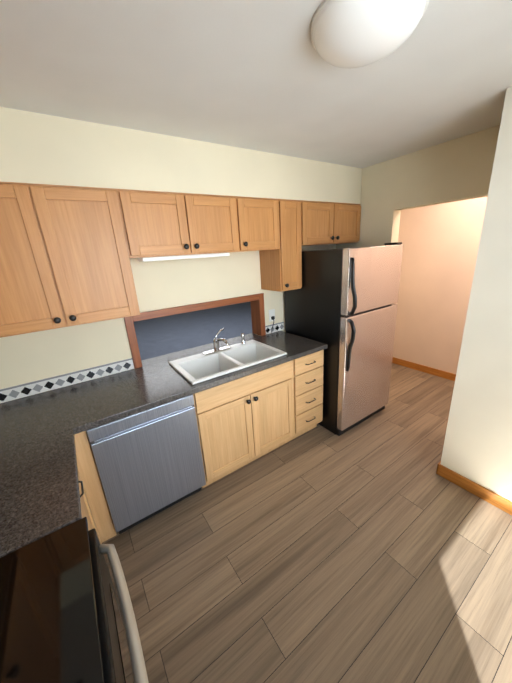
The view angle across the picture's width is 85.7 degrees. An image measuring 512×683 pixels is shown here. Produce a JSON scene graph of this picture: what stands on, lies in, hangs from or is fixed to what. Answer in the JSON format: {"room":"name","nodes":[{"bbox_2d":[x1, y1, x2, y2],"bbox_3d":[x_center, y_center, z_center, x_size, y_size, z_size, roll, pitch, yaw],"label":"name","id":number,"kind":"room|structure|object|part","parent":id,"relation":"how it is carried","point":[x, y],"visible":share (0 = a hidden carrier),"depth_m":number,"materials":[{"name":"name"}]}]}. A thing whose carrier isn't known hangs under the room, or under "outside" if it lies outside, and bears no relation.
{"room":"kitchen","nodes":[
{"label":"kitchen","id":0,"kind":"room"},
{"bbox_2d":[134,302,253,359],"bbox_3d":[-0.588,-0.240,6.585,7.840,0.060,6.660,-15,21,-32],"label":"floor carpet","id":1,"kind":"object","parent":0,"point":[159,336],"visible":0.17,"depth_m":6.92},
{"bbox_2d":[0,107,499,402],"bbox_3d":[0.235,-1.076,4.937,7.840,2.440,9.840,-15,21,-32],"label":"wall","id":2,"kind":"structure","parent":0,"point":[37,148],"depth_m":2.00,"materials":[{"name":"beige paint"}]},
{"bbox_2d":[0,182,139,337],"bbox_3d":[-1.208,-0.457,1.574,0.872,0.744,0.383,-15,21,-32],"label":"upper cabinet","id":3,"kind":"object","parent":2,"relation":"attached to","point":[67,253],"depth_m":1.52,"materials":[{"name":"brown wood"}]},
{"bbox_2d":[0,322,283,402],"bbox_3d":[-0.776,0.120,2.279,2.619,0.088,0.008,-15,21,-32],"label":"trim","id":4,"kind":"structure","parent":2,"relation":"attached to","point":[43,383],"depth_m":1.94,"materials":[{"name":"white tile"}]},
{"bbox_2d":[124,189,251,257],"bbox_3d":[-0.524,-0.828,1.999,0.862,0.384,0.318,-15,21,-32],"label":"upper cabinet","id":5,"kind":"object","parent":2,"relation":"attached to","point":[161,224],"depth_m":1.85,"materials":[{"name":"brown wood"}]},
{"bbox_2d":[138,252,229,261],"bbox_3d":[-0.513,-0.626,2.045,0.660,0.026,0.130,-15,21,-32],"label":"under-cabinet light","id":6,"kind":"object","parent":5,"relation":"attached to","point":[147,259],"visible":1,"depth_m":1.96,"materials":[{"name":"white plastic"}]},
{"bbox_2d":[124,293,265,368],"bbox_3d":[-0.480,-0.120,2.504,1.276,0.483,0.160,-15,21,-32],"label":"trim","id":7,"kind":"structure","parent":2,"relation":"attached to","point":[256,301],"depth_m":2.33,"materials":[{"name":"brown wood"}]},
{"bbox_3d":[-0.493,-0.322,2.439,1.159,0.058,0.160,-15,21,-32],"label":"trim","id":8,"kind":"part","parent":7,"relation":"part of","materials":[{"name":"brown wood"}]},
{"bbox_2d":[248,197,283,253],"bbox_3d":[-0.082,-0.947,2.280,0.461,0.384,0.318,-15,21,-32],"label":"upper cabinet","id":9,"kind":"object","parent":2,"relation":"attached to","point":[265,215],"depth_m":2.21,"materials":[{"name":"brown wood"}]},
{"bbox_2d":[269,309,274,332],"bbox_3d":[0.177,-0.209,2.848,0.076,0.242,0.037,-15,21,-32],"label":"electrical outlet plate","id":10,"kind":"object","parent":2,"relation":"attached to","point":[271,314],"visible":1,"depth_m":2.83,"materials":[{"name":"white plastic"}]},
{"bbox_2d":[259,199,303,291],"bbox_3d":[0.221,-0.855,2.521,0.247,0.744,0.318,-15,21,-32],"label":"upper cabinet","id":11,"kind":"object","parent":2,"relation":"attached to","point":[280,270],"depth_m":2.43,"materials":[{"name":"brown wood"}]},
{"bbox_2d":[304,200,360,245],"bbox_3d":[0.649,-1.154,2.743,0.820,0.364,0.318,-15,21,-32],"label":"upper cabinet","id":12,"kind":"object","parent":2,"relation":"attached to","point":[325,223],"depth_m":2.60,"materials":[{"name":"brown wood"}]},
{"bbox_2d":[0,0,511,167],"bbox_3d":[0.158,-2.283,4.548,7.840,0.100,9.840,-15,21,-32],"label":"ceiling","id":13,"kind":"structure","parent":0,"point":[261,75],"depth_m":1.17,"materials":[{"name":"white paint"}]},
{"bbox_2d":[310,0,428,67],"bbox_3d":[0.368,-1.026,0.931,0.364,0.092,0.364,-15,21,-32],"label":"dome ceiling light","id":14,"kind":"object","parent":13,"relation":"attached to","point":[352,33],"visible":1,"depth_m":0.87,"materials":[{"name":"white glass"}]},
{"bbox_2d":[102,363,511,682],"bbox_3d":[2.194,0.845,2.675,7.840,0.060,3.180,-15,21,-32],"label":"floor","id":15,"kind":"structure","parent":0,"point":[375,548],"depth_m":1.57,"materials":[{"name":"brown wood"}]},
{"bbox_2d":[0,517,148,682],"bbox_3d":[-0.582,1.091,0.590,0.738,1.090,0.758,-15,21,-32],"label":"range","id":16,"kind":"object","parent":15,"relation":"on","point":[66,616],"visible":1,"depth_m":0.70,"materials":[{"name":"black ceramic"}]},
{"bbox_3d":[-0.305,1.042,0.774,0.068,0.621,0.660,-15,21,-32],"label":"handle steel","id":17,"kind":"part","parent":16,"relation":"part of","materials":[{"name":"beige"}]},
{"bbox_2d":[76,450,102,544],"bbox_3d":[-1.035,1.047,1.171,0.618,0.872,0.683,-15,21,-32],"label":"base cabinet","id":18,"kind":"object","parent":15,"relation":"on","point":[87,507],"depth_m":1.54,"materials":[{"name":"brown wood"}]},
{"bbox_2d":[75,431,116,541],"bbox_3d":[-1.367,0.897,1.701,0.694,0.872,0.598,-15,21,-32],"label":"base cabinet","id":19,"kind":"object","parent":15,"relation":"on","point":[82,443],"depth_m":1.61,"materials":[{"name":"brown wood"}]},
{"bbox_2d":[86,394,205,533],"bbox_3d":[-0.810,0.758,2.025,0.609,0.867,0.636,-15,21,-32],"label":"dishwasher","id":20,"kind":"object","parent":15,"relation":"on","point":[149,463],"visible":0.85,"depth_m":1.74,"materials":[{"name":"grey metal"}]},
{"bbox_2d":[247,350,323,445],"bbox_3d":[0.289,0.454,2.744,0.438,0.872,0.618,-15,21,-32],"label":"base cabinet","id":21,"kind":"object","parent":15,"relation":"on","point":[287,397],"depth_m":2.37,"materials":[{"name":"brown wood"}]},
{"bbox_2d":[0,331,327,557],"bbox_3d":[-0.470,0.310,1.841,2.578,0.038,1.435,-15,21,-32],"label":"countertop","id":22,"kind":"structure","parent":21,"relation":"on","point":[39,491],"depth_m":1.51,"materials":[{"name":"stone"}]},
{"bbox_2d":[169,328,286,384],"bbox_3d":[-0.226,0.126,2.237,0.820,0.363,0.500,-15,21,-32],"label":"sink","id":23,"kind":"object","parent":22,"relation":"in","point":[217,361],"visible":0.69,"depth_m":2.31,"materials":[{"name":"white ceramic"}]},
{"bbox_2d":[284,242,402,435],"bbox_3d":[0.868,-0.064,2.825,0.760,1.734,0.850,-15,21,-32],"label":"fridge","id":24,"kind":"object","parent":15,"relation":"on","point":[340,302],"visible":0.88,"depth_m":2.48,"materials":[{"name":"silver metal"}]},
{"bbox_2d":[393,196,487,373],"bbox_3d":[2.867,-0.533,2.733,0.120,2.440,3.120,-15,21,-32],"label":"wall","id":25,"kind":"structure","parent":0,"point":[440,242],"depth_m":3.48,"materials":[{"name":"paint"}]},
{"bbox_2d":[392,357,455,380],"bbox_3d":[2.849,0.582,3.105,0.013,0.094,2.998,-15,21,-32],"label":"baseboard","id":26,"kind":"structure","parent":25,"relation":"attached to","point":[426,369],"depth_m":3.81,"materials":[{"name":"brown wood"}]},
{"bbox_2d":[440,87,511,500],"bbox_3d":[2.042,-0.044,1.382,0.690,2.440,1.450,-15,21,-32],"label":"wall","id":27,"kind":"structure","parent":0,"point":[477,447],"depth_m":1.72,"materials":[{"name":"paint"}]},
{"bbox_2d":[436,462,511,514],"bbox_3d":[1.819,1.146,1.564,0.013,0.094,1.463,-15,21,-32],"label":"baseboard","id":28,"kind":"structure","parent":27,"relation":"attached to","point":[487,495],"depth_m":1.94,"materials":[{"name":"brown wood"}]}
]}

